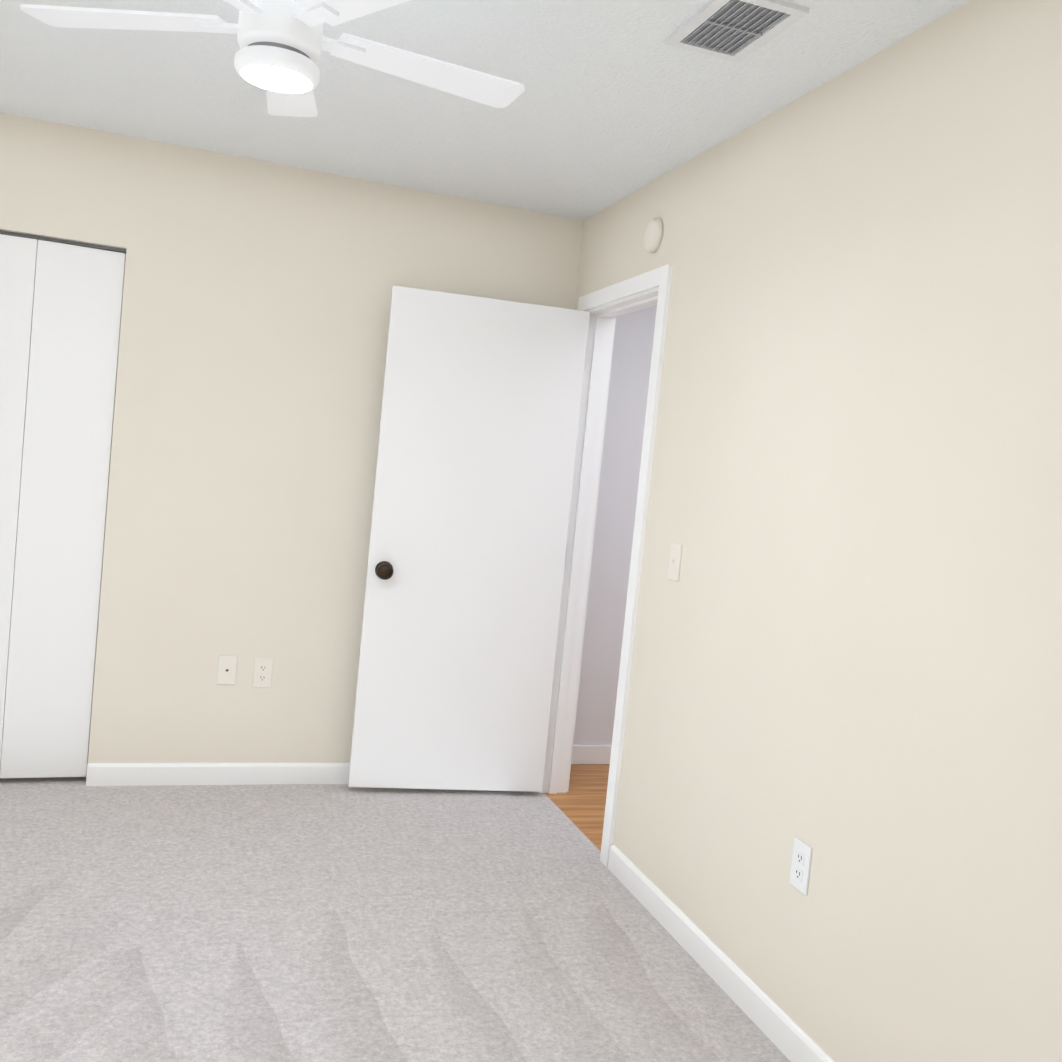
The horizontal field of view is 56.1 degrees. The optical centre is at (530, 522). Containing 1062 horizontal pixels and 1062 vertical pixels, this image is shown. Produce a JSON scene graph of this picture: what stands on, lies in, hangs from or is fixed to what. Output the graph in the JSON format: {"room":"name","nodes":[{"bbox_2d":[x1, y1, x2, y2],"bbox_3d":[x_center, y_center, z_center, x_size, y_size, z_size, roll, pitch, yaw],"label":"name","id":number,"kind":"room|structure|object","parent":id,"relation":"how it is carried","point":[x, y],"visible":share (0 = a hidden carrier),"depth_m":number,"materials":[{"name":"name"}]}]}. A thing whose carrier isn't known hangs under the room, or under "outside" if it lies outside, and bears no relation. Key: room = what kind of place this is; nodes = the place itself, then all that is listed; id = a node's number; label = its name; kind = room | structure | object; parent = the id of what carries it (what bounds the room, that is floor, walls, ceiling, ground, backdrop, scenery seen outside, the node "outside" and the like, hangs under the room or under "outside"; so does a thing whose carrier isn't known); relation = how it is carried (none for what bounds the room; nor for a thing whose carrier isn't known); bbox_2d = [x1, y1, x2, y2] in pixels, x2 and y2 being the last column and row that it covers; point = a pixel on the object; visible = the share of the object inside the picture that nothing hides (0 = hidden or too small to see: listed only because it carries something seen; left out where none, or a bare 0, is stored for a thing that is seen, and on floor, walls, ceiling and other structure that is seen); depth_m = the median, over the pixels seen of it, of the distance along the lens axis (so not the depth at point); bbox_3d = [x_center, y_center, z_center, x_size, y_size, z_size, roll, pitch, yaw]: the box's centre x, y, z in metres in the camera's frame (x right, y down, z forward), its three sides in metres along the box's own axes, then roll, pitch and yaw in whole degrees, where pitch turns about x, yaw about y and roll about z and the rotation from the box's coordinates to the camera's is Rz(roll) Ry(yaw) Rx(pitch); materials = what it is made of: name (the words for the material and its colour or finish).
{"room":"empty bedroom","nodes":[
{"label":"empty bedroom","id":0,"kind":"room"},
{"bbox_2d":[0,736,89,783],"bbox_3d":[-2.385,0.956,3.974,1.794,0.060,0.720,5,3,-19],"label":"floor","id":1,"kind":"structure","parent":0,"point":[43,780],"depth_m":3.81,"materials":[{"name":"grey carpet"}]},
{"bbox_2d":[90,258,125,726],"bbox_3d":[-2.396,-0.320,4.307,2.034,2.440,0.120,5,3,-19],"label":"wall","id":2,"kind":"structure","parent":0,"point":[108,486],"depth_m":4.43,"materials":[{"name":"beige paint"}]},
{"bbox_2d":[0,112,583,762],"bbox_3d":[-1.263,-0.189,3.912,3.101,2.440,0.120,5,3,-19],"label":"wall","id":3,"kind":"structure","parent":0,"point":[256,307],"depth_m":3.89,"materials":[{"name":"beige paint"}]},
{"bbox_2d":[0,234,125,777],"bbox_3d":[-2.172,-0.060,3.583,1.186,1.997,0.069,5,3,-19],"label":"bifold closet door","id":4,"kind":"structure","parent":3,"relation":"in","point":[60,311],"depth_m":3.71,"materials":[{"name":"white paint"}]},
{"bbox_2d":[0,230,125,253],"bbox_3d":[-2.083,-1.064,3.556,1.190,0.011,0.040,5,3,-19],"label":"trim","id":5,"kind":"structure","parent":3,"relation":"attached to","point":[120,250],"depth_m":3.66,"materials":[{"name":"silver metal"}]},
{"bbox_2d":[86,763,349,785],"bbox_3d":[-0.856,1.027,4.078,1.773,0.085,0.014,5,3,-19],"label":"baseboard","id":6,"kind":"structure","parent":3,"relation":"attached to","point":[124,774],"depth_m":3.94,"materials":[{"name":"white paint"}]},
{"bbox_2d":[217,655,236,684],"bbox_3d":[-1.199,0.582,3.930,0.070,0.115,0.009,5,3,-19],"label":"jack","id":7,"kind":"object","parent":3,"relation":"attached to","point":[227,667],"visible":1,"depth_m":3.93,"materials":[{"name":"beige plastic"}]},
{"bbox_2d":[252,658,272,687],"bbox_3d":[-1.070,0.599,3.974,0.072,0.118,0.009,5,3,-19],"label":"electrical outlet","id":8,"kind":"object","parent":3,"relation":"attached to","point":[262,673],"visible":1,"depth_m":3.97,"materials":[{"name":"beige plastic"}]},
{"bbox_2d":[0,783,790,1061],"bbox_3d":[-1.279,1.189,1.564,4.223,0.060,4.573,5,3,-19],"label":"floor carpet","id":9,"kind":"object","parent":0,"point":[265,923],"visible":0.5,"depth_m":2.81,"materials":[{"name":"grey carpet"}]},
{"bbox_2d":[0,0,969,220],"bbox_3d":[-0.050,-1.250,2.209,6.590,0.080,5.413,5,3,-19],"label":"ceiling","id":10,"kind":"structure","parent":0,"point":[614,101],"depth_m":2.95,"materials":[{"name":"white paint"}]},
{"bbox_2d":[20,0,524,116],"bbox_3d":[-0.513,-1.092,2.121,1.084,0.314,1.075,5,3,-19],"label":"fan","id":11,"kind":"object","parent":10,"relation":"hanging from","point":[282,44],"visible":1,"depth_m":2.11,"materials":[{"name":"white plastic"}]},
{"bbox_2d":[664,0,809,62],"bbox_3d":[0.474,-1.161,2.330,0.206,0.013,0.311,5,3,-19],"label":"ceiling vent","id":12,"kind":"object","parent":10,"relation":"in","point":[737,31],"visible":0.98,"depth_m":2.33,"materials":[{"name":"white metal"}]},
{"bbox_2d":[575,0,1061,1061],"bbox_3d":[0.877,0.110,2.177,0.120,2.440,4.553,5,3,-19],"label":"wall","id":13,"kind":"structure","parent":0,"point":[847,658],"depth_m":2.28,"materials":[{"name":"beige paint"}]},
{"bbox_2d":[539,264,672,867],"bbox_3d":[0.305,0.137,3.864,0.152,2.101,0.852,5,3,-19],"label":"door frame","id":14,"kind":"structure","parent":13,"relation":"attached to","point":[606,307],"depth_m":4.16,"materials":[{"name":"white paint"}]},
{"bbox_2d":[348,285,589,791],"bbox_3d":[-0.245,0.099,4.056,0.815,2.005,0.177,5,3,-13],"label":"door","id":15,"kind":"structure","parent":14,"relation":"attached to","point":[478,433],"depth_m":4.03,"materials":[{"name":"white paint"}]},
{"bbox_2d":[643,218,663,252],"bbox_3d":[0.428,-1.021,3.531,0.033,0.120,0.120,5,3,-19],"label":"smoke detector","id":16,"kind":"object","parent":13,"relation":"attached to","point":[653,234],"visible":1,"depth_m":3.50,"materials":[{"name":"beige plastic"}]},
{"bbox_2d":[668,543,682,581],"bbox_3d":[0.459,0.126,3.200,0.015,0.118,0.072,5,3,-19],"label":"switch plate","id":17,"kind":"object","parent":13,"relation":"attached to","point":[674,562],"visible":1,"depth_m":3.19,"materials":[{"name":"beige plastic"}]},
{"bbox_2d":[608,844,834,1061],"bbox_3d":[0.828,1.308,1.831,0.014,0.085,3.498,5,3,-19],"label":"baseboard","id":18,"kind":"structure","parent":13,"relation":"attached to","point":[781,1029],"depth_m":2.74,"materials":[{"name":"white paint"}]},
{"bbox_2d":[789,837,811,894],"bbox_3d":[0.661,0.842,2.443,0.009,0.118,0.072,5,3,-19],"label":"electrical outlet","id":19,"kind":"object","parent":13,"relation":"attached to","point":[800,866],"visible":1,"depth_m":2.44,"materials":[{"name":"white plastic"}]},
{"label":"outside","id":20,"kind":"structure","parent":0,"visible":0},
{"bbox_2d":[545,764,609,850],"bbox_3d":[1.361,1.327,3.849,2.247,0.060,2.380,5,3,-19],"label":"floor","id":21,"kind":"structure","parent":20,"point":[580,804],"depth_m":4.20,"materials":[{"name":"brown wood"}]},
{"bbox_2d":[573,305,656,744],"bbox_3d":[1.185,-0.007,4.999,2.287,2.440,0.120,5,3,-19],"label":"wall","id":22,"kind":"structure","parent":20,"point":[616,505],"depth_m":4.68,"materials":[{"name":"white paint"}]},
{"bbox_2d":[571,745,611,763],"bbox_3d":[0.450,1.115,4.780,0.867,0.090,0.012,5,3,-19],"label":"baseboard","id":23,"kind":"structure","parent":22,"relation":"attached to","point":[591,754],"depth_m":4.72,"materials":[{"name":"white paint"}]}
]}

